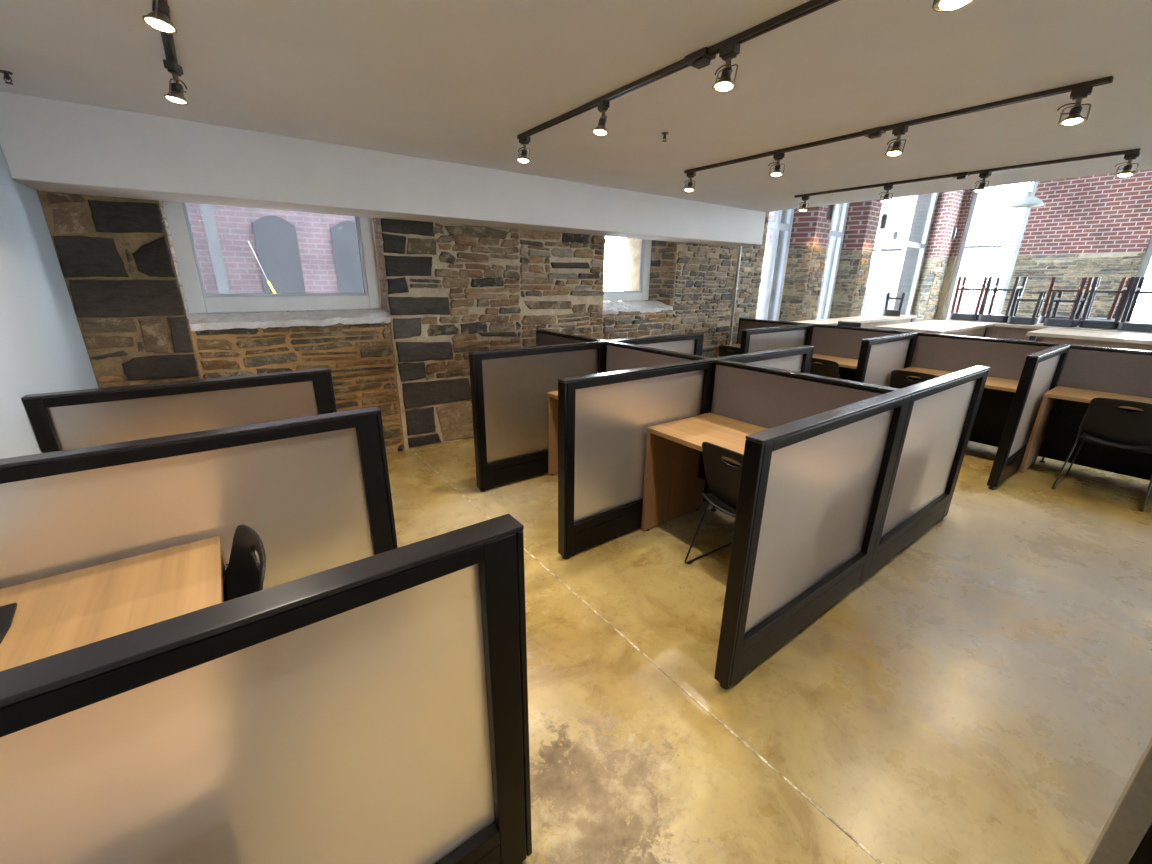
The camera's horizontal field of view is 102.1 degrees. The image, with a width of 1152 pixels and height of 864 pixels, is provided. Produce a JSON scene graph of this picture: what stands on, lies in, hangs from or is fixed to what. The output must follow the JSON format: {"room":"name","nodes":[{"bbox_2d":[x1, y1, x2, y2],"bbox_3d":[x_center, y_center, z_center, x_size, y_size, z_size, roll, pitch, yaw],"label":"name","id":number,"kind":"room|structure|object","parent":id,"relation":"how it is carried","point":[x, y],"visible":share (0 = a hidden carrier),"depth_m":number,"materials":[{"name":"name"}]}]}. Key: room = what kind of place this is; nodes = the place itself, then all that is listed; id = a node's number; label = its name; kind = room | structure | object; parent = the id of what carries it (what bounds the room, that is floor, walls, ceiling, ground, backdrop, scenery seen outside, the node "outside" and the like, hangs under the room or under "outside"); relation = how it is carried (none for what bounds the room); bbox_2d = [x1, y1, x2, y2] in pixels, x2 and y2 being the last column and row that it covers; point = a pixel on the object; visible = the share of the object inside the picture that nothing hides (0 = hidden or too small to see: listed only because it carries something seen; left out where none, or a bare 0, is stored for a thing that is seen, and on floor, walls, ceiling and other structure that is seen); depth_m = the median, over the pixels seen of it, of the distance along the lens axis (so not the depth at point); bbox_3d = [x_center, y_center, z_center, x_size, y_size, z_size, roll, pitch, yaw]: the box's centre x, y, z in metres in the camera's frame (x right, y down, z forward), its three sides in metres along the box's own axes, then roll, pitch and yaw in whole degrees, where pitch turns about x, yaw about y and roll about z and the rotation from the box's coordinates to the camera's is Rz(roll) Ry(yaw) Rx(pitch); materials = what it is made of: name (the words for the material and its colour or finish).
{"room":"cubicle office","nodes":[
{"label":"cubicle office","id":0,"kind":"room"},
{"bbox_2d":[0,145,98,458],"bbox_3d":[-0.448,0.643,-0.773,0.300,2.494,9.822,-12,22,-35],"label":"wall","id":1,"kind":"structure","parent":0,"point":[43,349],"depth_m":2.35,"materials":[{"name":"white paint"}]},
{"bbox_2d":[37,190,965,453],"bbox_3d":[2.869,-3.142,7.504,16.362,4.600,0.851,-12,22,-35],"label":"wall","id":2,"kind":"structure","parent":0,"point":[448,292],"depth_m":4.47,"materials":[{"name":"stone"}]},
{"bbox_2d":[163,201,381,312],"bbox_3d":[-2.336,-1.454,3.733,1.380,0.933,0.070,-12,22,-35],"label":"window","id":3,"kind":"structure","parent":2,"relation":"in","point":[198,301],"depth_m":3.70,"materials":[{"name":"white plastic"}]},
{"bbox_2d":[189,308,390,330],"bbox_3d":[-2.277,-0.930,3.827,1.405,0.121,0.203,-12,22,-35],"label":"windowsill","id":4,"kind":"structure","parent":2,"relation":"attached to","point":[229,320],"depth_m":3.72,"materials":[{"name":"stone"}]},
{"bbox_2d":[0,91,765,246],"bbox_3d":[-0.360,-2.183,4.492,6.812,0.404,0.470,-12,22,-35],"label":"beam","id":5,"kind":"structure","parent":2,"relation":"attached to","point":[48,145],"depth_m":3.19,"materials":[{"name":"paint"}]},
{"bbox_2d":[603,239,651,300],"bbox_3d":[0.533,-2.129,5.872,1.070,0.920,0.070,-12,22,-35],"label":"window","id":6,"kind":"structure","parent":2,"relation":"in","point":[642,294],"depth_m":6.09,"materials":[{"name":"white plastic"}]},
{"bbox_2d":[602,300,672,314],"bbox_3d":[0.730,-1.606,5.994,1.220,0.144,0.283,-12,22,-35],"label":"trim","id":7,"kind":"structure","parent":2,"relation":"attached to","point":[612,307],"depth_m":5.93,"materials":[{"name":"stone"}]},
{"bbox_2d":[727,246,741,344],"bbox_3d":[2.364,-2.202,6.867,0.060,3.200,0.050,-12,22,-35],"label":"pipe","id":8,"kind":"object","parent":2,"relation":"attached to","point":[740,247],"visible":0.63,"depth_m":6.91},
{"bbox_2d":[759,209,794,320],"bbox_3d":[3.121,-3.283,7.607,1.310,3.690,0.080,-12,22,-35],"label":"window","id":9,"kind":"structure","parent":2,"relation":"in","point":[780,226],"depth_m":7.98,"materials":[{"name":"grey metal"}]},
{"bbox_2d":[815,203,848,319],"bbox_3d":[4.630,-3.614,8.671,1.260,3.690,0.080,-12,22,-35],"label":"window","id":10,"kind":"structure","parent":2,"relation":"in","point":[838,223],"depth_m":9.02,"materials":[{"name":"grey metal"}]},
{"bbox_2d":[860,193,938,315],"bbox_3d":[7.051,-4.146,10.378,3.680,3.690,0.080,-12,22,-35],"label":"window","id":11,"kind":"structure","parent":2,"relation":"in","point":[899,249],"depth_m":10.69,"materials":[{"name":"grey metal"}]},
{"bbox_2d":[0,0,1151,211],"bbox_3d":[2.086,-1.406,1.001,7.112,0.350,10.572,-12,22,-35],"label":"ceiling","id":12,"kind":"structure","parent":0,"point":[454,81],"depth_m":2.14,"materials":[{"name":"paint"}]},
{"bbox_2d":[0,70,12,84],"bbox_3d":[-2.611,-1.628,2.139,0.052,0.049,0.052,-12,22,-35],"label":"sprinkler","id":13,"kind":"object","parent":12,"relation":"attached to","point":[6,73],"visible":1,"depth_m":2.13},
{"bbox_2d":[160,0,177,63],"bbox_3d":[-0.964,-1.238,1.017,0.066,0.046,2.732,-12,22,-35],"label":"ceiling track","id":14,"kind":"object","parent":12,"relation":"attached to","point":[167,39],"visible":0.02,"depth_m":1.84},
{"bbox_2d":[142,0,176,33],"bbox_3d":[-1.264,-1.295,1.400,0.079,0.143,0.116,-9,20,-27],"label":"lamp","id":15,"kind":"object","parent":14,"relation":"attached to","point":[158,19],"visible":1,"depth_m":1.39,"materials":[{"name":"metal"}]},
{"bbox_2d":[152,0,168,16],"bbox_3d":[-1.250,-1.277,1.403,0.041,0.034,0.039,2,15,-30],"label":"socket","id":16,"kind":"object","parent":15,"relation":"attached to","point":[163,7],"depth_m":1.39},
{"bbox_2d":[163,60,188,103],"bbox_3d":[-1.729,-1.498,2.003,0.079,0.143,0.116,-3,19,-11],"label":"lamp","id":17,"kind":"object","parent":14,"relation":"attached to","point":[176,90],"visible":1,"depth_m":1.99,"materials":[{"name":"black metal"}]},
{"bbox_2d":[171,82,182,93],"bbox_3d":[-1.717,-1.479,2.003,0.041,0.034,0.039,7,16,-14],"label":"socket","id":18,"kind":"object","parent":17,"relation":"attached to","point":[174,86],"depth_m":1.99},
{"bbox_2d":[517,0,839,138],"bbox_3d":[0.420,-1.543,1.995,0.066,0.046,2.637,-12,22,-35],"label":"ceiling track","id":19,"kind":"object","parent":12,"relation":"attached to","point":[699,59],"visible":0.88,"depth_m":1.87,"materials":[{"name":"metal"}]},
{"bbox_2d":[516,136,529,162],"bbox_3d":[-0.343,-1.798,2.968,0.116,0.143,0.079,14,22,35],"label":"lamp","id":20,"kind":"object","parent":19,"relation":"attached to","point":[524,140],"visible":1,"depth_m":2.96,"materials":[{"name":"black metal"}]},
{"bbox_2d":[592,100,609,135],"bbox_3d":[0.122,-1.600,2.379,0.079,0.143,0.116,-6,19,-19],"label":"lamp","id":21,"kind":"object","parent":19,"relation":"attached to","point":[603,106],"visible":1,"depth_m":2.36,"materials":[{"name":"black metal"}]},
{"bbox_2d":[598,118,606,125],"bbox_3d":[0.135,-1.581,2.381,0.041,0.034,0.039,5,16,-22],"label":"socket","id":22,"kind":"object","parent":21,"relation":"attached to","point":[601,121],"depth_m":2.37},
{"bbox_2d":[712,42,739,91],"bbox_3d":[0.570,-1.404,1.798,0.079,0.143,0.116,-12,22,-35],"label":"lamp","id":23,"kind":"object","parent":19,"relation":"attached to","point":[728,52],"visible":1,"depth_m":1.79,"materials":[{"name":"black metal"}]},
{"bbox_2d":[721,68,732,78],"bbox_3d":[0.584,-1.387,1.804,0.041,0.034,0.039,0,15,-38],"label":"socket","id":24,"kind":"object","parent":23,"relation":"attached to","point":[727,71],"depth_m":1.79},
{"bbox_2d":[932,0,974,11],"bbox_3d":[1.008,-1.213,1.233,0.116,0.143,0.079,14,22,34],"label":"lamp","id":25,"kind":"object","parent":19,"relation":"attached to","point":[946,5],"visible":1,"depth_m":1.25,"materials":[{"name":"silver metal"}]},
{"bbox_2d":[684,76,1113,173],"bbox_3d":[1.639,-1.851,2.979,0.066,0.046,2.427,-12,22,-35],"label":"ceiling track","id":26,"kind":"object","parent":12,"relation":"attached to","point":[872,133],"visible":0.93,"depth_m":2.58,"materials":[{"name":"metal"}]},
{"bbox_2d":[684,171,695,191],"bbox_3d":[0.938,-2.080,3.874,0.079,0.143,0.116,-16,24,-41],"label":"lamp","id":27,"kind":"object","parent":26,"relation":"attached to","point":[690,175],"visible":1,"depth_m":3.86,"materials":[{"name":"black metal"}]},
{"bbox_2d":[768,152,784,175],"bbox_3d":[1.406,-1.877,3.271,0.116,0.143,0.079,11,21,28],"label":"lamp","id":28,"kind":"object","parent":26,"relation":"attached to","point":[777,156],"visible":1,"depth_m":3.26,"materials":[{"name":"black metal"}]},
{"bbox_2d":[885,126,908,155],"bbox_3d":[1.852,-1.686,2.705,0.079,0.143,0.116,-9,20,-26],"label":"lamp","id":29,"kind":"object","parent":26,"relation":"attached to","point":[895,150],"visible":1,"depth_m":2.69,"materials":[{"name":"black metal"}]},
{"bbox_2d":[1057,86,1092,125],"bbox_3d":[2.289,-1.496,2.139,0.079,0.143,0.116,-16,25,-42],"label":"lamp","id":30,"kind":"object","parent":26,"relation":"attached to","point":[1074,117],"visible":1,"depth_m":2.13,"materials":[{"name":"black metal"}]},
{"bbox_2d":[1069,106,1082,115],"bbox_3d":[2.302,-1.479,2.146,0.041,0.034,0.039,-3,15,-46],"label":"socket","id":31,"kind":"object","parent":30,"relation":"attached to","point":[1077,109],"depth_m":2.13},
{"bbox_2d":[794,148,1140,197],"bbox_3d":[3.057,-2.185,4.046,0.066,0.046,2.422,-12,22,-35],"label":"ceiling track","id":32,"kind":"object","parent":12,"relation":"attached to","point":[962,175],"visible":1,"depth_m":3.76,"materials":[{"name":"metal"}]},
{"bbox_2d":[798,196,809,210],"bbox_3d":[2.389,-2.400,4.900,0.079,0.143,0.116,-11,22,-33],"label":"lamp","id":33,"kind":"object","parent":32,"relation":"attached to","point":[804,198],"visible":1,"depth_m":4.89,"materials":[{"name":"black metal"}]},
{"bbox_2d":[879,185,892,202],"bbox_3d":[2.857,-2.197,4.297,0.116,0.143,0.079,15,23,36],"label":"lamp","id":34,"kind":"object","parent":32,"relation":"attached to","point":[887,188],"visible":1,"depth_m":4.29,"materials":[{"name":"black metal"}]},
{"bbox_2d":[973,172,991,191],"bbox_3d":[3.274,-2.018,3.769,0.079,0.143,0.116,-5,19,-18],"label":"lamp","id":35,"kind":"object","parent":32,"relation":"attached to","point":[984,175],"visible":1,"depth_m":3.75,"materials":[{"name":"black metal"}]},
{"bbox_2d":[1114,152,1139,176],"bbox_3d":[3.740,-1.815,3.166,0.079,0.143,0.116,-12,22,-34],"label":"lamp","id":36,"kind":"object","parent":32,"relation":"attached to","point":[1126,171],"visible":1,"depth_m":3.15,"materials":[{"name":"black metal"}]},
{"bbox_2d":[386,438,1151,863],"bbox_3d":[5.738,0.354,4.524,16.362,0.120,10.700,-12,22,-35],"label":"floor","id":37,"kind":"structure","parent":0,"point":[983,695],"depth_m":1.96,"materials":[{"name":"concrete"}]},
{"bbox_2d":[0,536,225,670],"bbox_3d":[-1.205,0.910,1.199,0.612,0.740,1.060,-12,22,-35],"label":"desk","id":38,"kind":"object","parent":37,"relation":"on","point":[53,615],"visible":0.17,"depth_m":1.33,"materials":[{"name":"brown wood"}]},
{"bbox_2d":[0,603,16,643],"bbox_3d":[-1.557,0.515,1.184,0.167,0.012,0.190,-12,22,-35],"label":"folder","id":39,"kind":"object","parent":38,"relation":"on","point":[7,612],"visible":1,"depth_m":1.24,"materials":[{"name":"black plastic"}]},
{"bbox_2d":[21,368,336,452],"bbox_3d":[-1.933,0.264,2.551,1.211,1.109,0.068,-12,22,-35],"label":"divider","id":40,"kind":"object","parent":37,"relation":"on","point":[64,420],"visible":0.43,"depth_m":2.34,"materials":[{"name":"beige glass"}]},
{"bbox_2d":[0,407,397,589],"bbox_3d":[-1.303,0.536,1.742,1.211,1.109,0.068,-12,22,-35],"label":"divider","id":41,"kind":"object","parent":37,"relation":"on","point":[315,490],"visible":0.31,"depth_m":1.63,"materials":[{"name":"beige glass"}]},
{"bbox_2d":[223,524,265,601],"bbox_3d":[-1.218,0.787,1.448,0.547,0.818,0.504,-15,24,-40],"label":"chair","id":42,"kind":"object","parent":37,"relation":"on","point":[244,576],"visible":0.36,"depth_m":1.59,"materials":[{"name":"black plastic"}]},
{"bbox_2d":[0,513,531,863],"bbox_3d":[-0.627,0.829,0.875,1.211,1.109,0.068,-12,22,-35],"label":"divider","id":43,"kind":"object","parent":37,"relation":"on","point":[373,709],"visible":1,"depth_m":0.86,"materials":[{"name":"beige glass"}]},
{"bbox_2d":[469,341,606,491],"bbox_3d":[-0.253,-0.161,3.907,1.286,1.109,0.068,-12,22,-35],"label":"divider","id":44,"kind":"object","parent":37,"relation":"on","point":[510,387],"visible":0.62,"depth_m":3.73,"materials":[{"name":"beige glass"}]},
{"bbox_2d":[547,391,557,474],"bbox_3d":[0.326,0.110,3.693,0.617,0.740,1.079,-12,22,-35],"label":"desk","id":45,"kind":"object","parent":37,"relation":"on","point":[552,397],"visible":0.17,"depth_m":3.92,"materials":[{"name":"brown wood"}]},
{"bbox_2d":[536,329,604,345],"bbox_3d":[-0.082,-0.425,4.717,0.071,1.109,1.101,-12,22,-35],"label":"cubicle partition","id":46,"kind":"object","parent":37,"relation":"on","point":[543,337],"visible":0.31,"depth_m":4.66,"materials":[{"name":"beige fabric"}]},
{"bbox_2d":[558,358,717,558],"bbox_3d":[0.432,0.135,3.028,1.286,1.109,0.068,-12,22,-35],"label":"divider","id":47,"kind":"object","parent":37,"relation":"on","point":[604,419],"visible":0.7,"depth_m":2.85,"materials":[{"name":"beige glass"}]},
{"bbox_2d":[605,333,703,355],"bbox_3d":[0.780,-0.388,4.635,1.281,1.109,0.068,-12,22,-35],"label":"divider","id":48,"kind":"object","parent":37,"relation":"on","point":[689,343],"visible":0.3,"depth_m":4.61,"materials":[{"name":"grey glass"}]},
{"bbox_2d":[606,341,711,371],"bbox_3d":[0.607,-0.127,3.833,0.071,1.109,1.084,-12,22,-35],"label":"cubicle partition","id":49,"kind":"object","parent":37,"relation":"on","point":[620,356],"visible":0.25,"depth_m":3.78,"materials":[{"name":"beige fabric"}]},
{"bbox_2d":[641,412,767,530],"bbox_3d":[1.014,0.408,2.810,0.617,0.740,1.092,-12,22,-35],"label":"desk","id":50,"kind":"object","parent":37,"relation":"on","point":[674,476],"visible":0.44,"depth_m":3.09,"materials":[{"name":"brown wood"}]},
{"bbox_2d":[684,442,743,563],"bbox_3d":[0.991,0.434,2.605,0.547,0.818,0.503,-11,22,-33],"label":"chair","id":51,"kind":"object","parent":37,"relation":"on","point":[723,479],"visible":0.52,"depth_m":2.47,"materials":[{"name":"black plastic"}]},
{"bbox_2d":[715,344,739,357],"bbox_3d":[2.483,-0.776,6.470,0.517,0.740,1.006,-12,22,-35],"label":"desk","id":52,"kind":"object","parent":37,"relation":"on","point":[733,345],"visible":0.14,"depth_m":6.63,"materials":[{"name":"brown wood"}]},
{"bbox_2d":[718,345,739,356],"bbox_3d":[2.215,-0.770,6.319,0.547,0.818,0.503,-12,22,-34],"label":"chair","id":53,"kind":"object","parent":37,"relation":"on","point":[722,349],"visible":0.2,"depth_m":6.11,"materials":[{"name":"black plastic"}]},
{"bbox_2d":[712,345,813,373],"bbox_3d":[1.464,-0.092,3.756,1.281,1.109,0.068,-12,22,-35],"label":"divider","id":54,"kind":"object","parent":37,"relation":"on","point":[799,358],"visible":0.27,"depth_m":3.71,"materials":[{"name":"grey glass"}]},
{"bbox_2d":[737,318,810,343],"bbox_3d":[2.725,-1.004,6.581,0.071,1.109,1.080,-12,22,-35],"label":"cubicle partition","id":55,"kind":"object","parent":37,"relation":"on","point":[744,323],"visible":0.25,"depth_m":6.59,"materials":[{"name":"beige fabric"}]},
{"bbox_2d":[739,324,813,353],"bbox_3d":[2.440,-0.732,5.743,1.433,1.109,0.068,-12,22,-35],"label":"divider","id":56,"kind":"object","parent":37,"relation":"on","point":[768,338],"visible":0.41,"depth_m":5.55,"materials":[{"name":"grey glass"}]},
{"bbox_2d":[412,450,1150,863],"bbox_3d":[3.101,1.016,2.248,4.640,0.021,9.622,-12,22,-35],"label":"joint","id":57,"kind":"object","parent":37,"relation":"in","point":[588,605],"depth_m":1.86,"materials":[{"name":"concrete"}]},
{"bbox_2d":[703,359,898,511],"bbox_3d":[1.295,0.171,2.949,0.071,1.109,1.097,-12,22,-35],"label":"cubicle partition","id":58,"kind":"object","parent":37,"relation":"on","point":[762,396],"visible":0.38,"depth_m":2.87,"materials":[{"name":"beige fabric"}]},
{"bbox_2d":[714,390,912,688],"bbox_3d":[1.124,0.434,2.140,1.286,1.109,0.068,-12,22,-35],"label":"divider","id":59,"kind":"object","parent":37,"relation":"on","point":[813,490],"visible":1,"depth_m":2.01,"materials":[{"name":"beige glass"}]},
{"bbox_2d":[809,358,839,378],"bbox_3d":[2.903,-0.472,5.435,0.547,0.818,0.503,-11,22,-33],"label":"chair","id":60,"kind":"object","parent":37,"relation":"on","point":[830,368],"visible":0.3,"depth_m":5.14,"materials":[{"name":"black plastic"}]},
{"bbox_2d":[812,354,857,380],"bbox_3d":[3.147,-0.488,5.618,0.517,0.740,1.082,-12,22,-35],"label":"desk","id":61,"kind":"object","parent":37,"relation":"on","point":[847,367],"visible":0.02,"depth_m":5.61,"materials":[{"name":"brown wood"}]},
{"bbox_2d":[837,321,861,327],"bbox_3d":[4.004,-1.075,6.875,0.340,1.090,0.320,-12,22,-35],"label":"stool","id":62,"kind":"object","parent":37,"relation":"on","point":[840,323],"visible":0.1,"depth_m":6.61,"materials":[{"name":"grey plastic"}]},
{"bbox_2d":[792,314,916,328],"bbox_3d":[4.511,-1.353,7.806,4.110,1.050,0.480,-12,22,-35],"label":"bar table","id":63,"kind":"object","parent":37,"relation":"on","point":[871,321],"visible":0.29,"depth_m":7.77,"materials":[{"name":"laminate"}]},
{"bbox_2d":[883,292,904,315],"bbox_3d":[5.770,-2.320,8.461,0.270,0.405,0.270,12,21,32],"label":"stool","id":64,"kind":"object","parent":63,"relation":"on","point":[887,312],"visible":1,"depth_m":8.38,"materials":[{"name":"grey metal"}]},
{"bbox_2d":[811,324,915,359],"bbox_3d":[3.389,-0.716,5.729,0.071,1.109,1.154,-12,22,-35],"label":"cubicle partition","id":65,"kind":"object","parent":37,"relation":"on","point":[829,340],"visible":0.23,"depth_m":5.72,"materials":[{"name":"beige fabric"}]},
{"bbox_2d":[854,332,917,386],"bbox_3d":[3.223,-0.456,4.930,1.193,1.109,0.068,-12,22,-35],"label":"divider","id":66,"kind":"object","parent":37,"relation":"on","point":[878,356],"visible":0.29,"depth_m":4.77,"materials":[{"name":"beige fabric"}]},
{"bbox_2d":[889,370,939,388],"bbox_3d":[3.450,-0.235,4.732,0.547,0.818,0.504,-13,23,-35],"label":"chair","id":67,"kind":"object","parent":37,"relation":"on","point":[898,379],"visible":0.23,"depth_m":4.54,"materials":[{"name":"black plastic"}]},
{"bbox_2d":[868,366,989,576],"bbox_3d":[2.156,0.208,2.868,1.281,1.109,0.068,-12,22,-35],"label":"divider","id":68,"kind":"object","parent":37,"relation":"on","point":[942,411],"visible":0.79,"depth_m":2.83,"materials":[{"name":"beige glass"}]},
{"bbox_2d":[874,320,992,337],"bbox_3d":[5.238,-1.060,6.937,2.170,1.050,0.780,-12,22,-35],"label":"bar table","id":69,"kind":"object","parent":37,"relation":"on","point":[972,329],"visible":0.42,"depth_m":6.59,"materials":[{"name":"laminate"}]},
{"bbox_2d":[888,367,1018,427],"bbox_3d":[3.840,-0.188,4.728,0.517,0.740,1.106,-12,22,-35],"label":"desk","id":70,"kind":"object","parent":37,"relation":"on","point":[998,394],"visible":0.16,"depth_m":4.58,"materials":[{"name":"brown wood"}]},
{"bbox_2d":[911,332,1066,446],"bbox_3d":[4.082,-0.416,4.839,0.071,1.109,1.179,-12,22,-35],"label":"cubicle partition","id":71,"kind":"object","parent":37,"relation":"on","point":[1005,358],"visible":0.18,"depth_m":4.74,"materials":[{"name":"beige fabric"}]},
{"bbox_2d":[987,344,1070,489],"bbox_3d":[3.924,-0.153,4.031,1.193,1.109,0.068,-12,22,-35],"label":"divider","id":72,"kind":"object","parent":37,"relation":"on","point":[1041,372],"visible":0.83,"depth_m":3.85,"materials":[{"name":"beige fabric"}]},
{"bbox_2d":[944,320,1151,341],"bbox_3d":[7.790,-0.884,6.492,1.290,1.050,4.300,-12,22,-35],"label":"bar table","id":73,"kind":"object","parent":37,"relation":"on","point":[998,330],"visible":0.06,"depth_m":6.97,"materials":[{"name":"laminate"}]},
{"bbox_2d":[949,277,988,320],"bbox_3d":[6.482,-2.196,7.667,0.370,0.680,0.370,-14,23,-38],"label":"bar stool","id":74,"kind":"object","parent":73,"relation":"on","point":[956,315],"visible":0.88,"depth_m":7.63,"materials":[{"name":"grey metal"}]},
{"bbox_2d":[979,277,1027,322],"bbox_3d":[6.725,-2.091,7.354,0.370,0.680,0.370,-11,21,-31],"label":"bar stool","id":75,"kind":"object","parent":73,"relation":"on","point":[989,317],"visible":0.77,"depth_m":7.31,"materials":[{"name":"grey metal"}]},
{"bbox_2d":[1007,291,1046,324],"bbox_3d":[6.771,-1.868,7.006,0.310,0.475,0.310,-14,23,-38],"label":"stool","id":76,"kind":"object","parent":73,"relation":"on","point":[1013,319],"visible":1,"depth_m":6.96,"materials":[{"name":"grey metal"}]},
{"bbox_2d":[1038,277,1086,322],"bbox_3d":[7.484,-2.025,7.180,0.370,0.680,0.370,17,24,41],"label":"bar stool","id":77,"kind":"object","parent":73,"relation":"on","point":[1042,318],"visible":0.68,"depth_m":7.11,"materials":[{"name":"brown metal"}]},
{"bbox_2d":[1043,292,1088,326],"bbox_3d":[7.020,-1.760,6.686,0.310,0.475,0.310,-10,21,-30],"label":"stool","id":78,"kind":"object","parent":73,"relation":"on","point":[1053,321],"visible":1,"depth_m":6.65,"materials":[{"name":"paint"}]},
{"bbox_2d":[1078,277,1130,324],"bbox_3d":[7.763,-1.919,6.869,0.370,0.680,0.370,-10,21,-30],"label":"bar stool","id":79,"kind":"object","parent":73,"relation":"on","point":[1090,280],"visible":0.35,"depth_m":6.75,"materials":[{"name":"brown metal"}]},
{"bbox_2d":[1079,277,1135,328],"bbox_3d":[7.396,-1.800,6.492,0.370,0.680,0.370,-14,23,-37],"label":"bar stool","id":80,"kind":"object","parent":73,"relation":"on","point":[1085,322],"visible":0.98,"depth_m":6.44,"materials":[{"name":"paint"}]},
{"bbox_2d":[1118,277,1151,331],"bbox_3d":[7.513,-1.671,6.103,0.370,0.680,0.370,-11,22,-32],"label":"bar stool","id":81,"kind":"object","parent":73,"relation":"on","point":[1125,324],"visible":1,"depth_m":6.15,"materials":[{"name":"paint"}]},
{"bbox_2d":[1019,386,1151,472],"bbox_3d":[4.540,0.115,3.828,0.517,0.740,1.106,-12,22,-35],"label":"desk","id":82,"kind":"object","parent":37,"relation":"on","point":[1062,410],"visible":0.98,"depth_m":4.14,"materials":[{"name":"brown wood"}]},
{"bbox_2d":[1026,327,1151,350],"bbox_3d":[7.085,-0.483,5.245,1.200,1.050,3.030,-12,22,-35],"label":"bar table","id":83,"kind":"object","parent":37,"relation":"on","point":[1096,338],"visible":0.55,"depth_m":5.60,"materials":[{"name":"laminate"}]},
{"bbox_2d":[1038,344,1151,480],"bbox_3d":[4.783,-0.112,3.938,0.071,1.109,1.181,-12,22,-35],"label":"cubicle partition","id":84,"kind":"object","parent":37,"relation":"on","point":[1102,369],"visible":0.48,"depth_m":4.06,"materials":[{"name":"beige fabric"}]},
{"bbox_2d":[1052,397,1151,511],"bbox_3d":[4.305,0.114,3.700,0.547,0.818,0.504,-12,22,-35],"label":"chair","id":85,"kind":"object","parent":37,"relation":"on","point":[1103,422],"visible":1,"depth_m":3.54,"materials":[{"name":"black plastic"}]},
{"bbox_2d":[1084,737,1151,863],"bbox_3d":[1.543,0.940,0.614,0.052,1.109,1.100,-12,22,-35],"label":"screen","id":86,"kind":"object","parent":37,"relation":"on","point":[1126,836],"visible":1,"depth_m":1.02,"materials":[{"name":"fabric"}]},
{"bbox_2d":[934,169,1151,320],"bbox_3d":[12.370,-3.170,7.932,0.481,4.600,9.832,-12,22,-35],"label":"wall","id":87,"kind":"structure","parent":0,"point":[1100,225],"depth_m":9.79,"materials":[{"name":"red brick"}]},
{"bbox_2d":[942,181,1038,320],"bbox_3d":[9.823,-4.342,11.074,0.080,3.690,1.150,-12,22,-35],"label":"window","id":88,"kind":"structure","parent":87,"relation":"in","point":[975,197],"depth_m":11.16,"materials":[{"name":"grey metal"}]},
{"bbox_2d":[1120,237,1151,321],"bbox_3d":[11.636,-3.557,8.747,0.080,3.690,1.145,-12,22,-35],"label":"window","id":89,"kind":"structure","parent":87,"relation":"in","point":[1146,261],"depth_m":9.22,"materials":[{"name":"grey metal"}]},
{"bbox_3d":[8.572,-4.827,4.984,9.450,0.300,10.700,-12,22,-35],"label":"ceiling","id":90,"kind":"structure","parent":0,"visible":0},
{"bbox_2d":[826,205,834,219],"bbox_3d":[4.108,-4.393,7.228,0.090,2.023,0.089,-12,22,-35],"label":"pendant lamp","id":91,"kind":"object","parent":90,"relation":"hanging from","point":[830,211],"visible":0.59,"depth_m":7.48,"materials":[{"name":"black metal"}]},
{"bbox_2d":[880,202,887,228],"bbox_3d":[5.717,-4.748,8.362,0.090,2.019,0.089,-12,22,-35],"label":"pendant lamp","id":92,"kind":"object","parent":90,"relation":"hanging from","point":[884,217],"visible":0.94,"depth_m":8.61,"materials":[{"name":"black metal"}]},
{"bbox_2d":[950,191,963,238],"bbox_3d":[8.710,-5.414,10.468,0.090,2.000,0.089,-12,22,-35],"label":"pendant lamp","id":93,"kind":"object","parent":90,"relation":"hanging from","point":[953,232],"visible":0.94,"depth_m":10.70,"materials":[{"name":"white metal"}]},
{"bbox_2d":[1008,182,1043,207],"bbox_3d":[6.761,-4.274,6.711,0.400,1.866,0.398,-12,22,-35],"label":"pendant lamp","id":94,"kind":"object","parent":90,"relation":"hanging from","point":[1027,201],"visible":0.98,"depth_m":6.91,"materials":[{"name":"metal"}]},
{"label":"outside","id":95,"kind":"structure","parent":0,"visible":0},
{"bbox_2d":[604,301,1151,319],"bbox_3d":[24.113,-3.509,17.601,120.000,0.280,120.000,-12,22,-35],"label":"ground","id":96,"kind":"structure","parent":95,"point":[1142,310],"depth_m":33.33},
{"bbox_2d":[186,203,363,313],"bbox_3d":[-9.898,-7.527,4.114,19.400,15.000,4.100,-12,22,-35],"label":"brick building","id":97,"kind":"structure","parent":96,"relation":"on","point":[296,252],"depth_m":7.20,"materials":[{"name":"brick"}]},
{"bbox_2d":[252,215,308,311],"bbox_3d":[-4.637,-2.253,7.427,0.560,2.190,0.050,-12,22,-35],"label":"shutter","id":98,"kind":"object","parent":97,"relation":"hanging from","point":[275,238],"depth_m":7.24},
{"bbox_2d":[330,221,363,292],"bbox_3d":[-3.770,-2.443,8.038,0.585,2.190,0.050,-12,22,-35],"label":"shutter","id":99,"kind":"object","parent":97,"relation":"hanging from","point":[344,249],"depth_m":7.79,"materials":[{"name":"white"}]},
{"bbox_2d":[948,294,1001,319],"bbox_3d":[14.734,-4.426,17.395,1.620,1.378,3.885,-8,20,-25],"label":"car","id":100,"kind":"object","parent":96,"relation":"on","point":[968,304],"visible":0.1,"depth_m":16.65,"materials":[{"name":"white paint"}]},
{"bbox_2d":[954,186,996,294],"bbox_3d":[21.851,-13.513,33.124,22.500,9.000,6.500,-12,22,-35],"label":"office building","id":101,"kind":"structure","parent":96,"relation":"on","point":[985,200],"depth_m":36.09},
{"bbox_2d":[963,247,1009,294],"bbox_3d":[17.608,-6.184,19.830,2.601,3.266,2.458,-12,22,-35],"label":"tree","id":102,"kind":"object","parent":96,"relation":"on","point":[991,262],"visible":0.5,"depth_m":19.54,"materials":[{"name":"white plant"}]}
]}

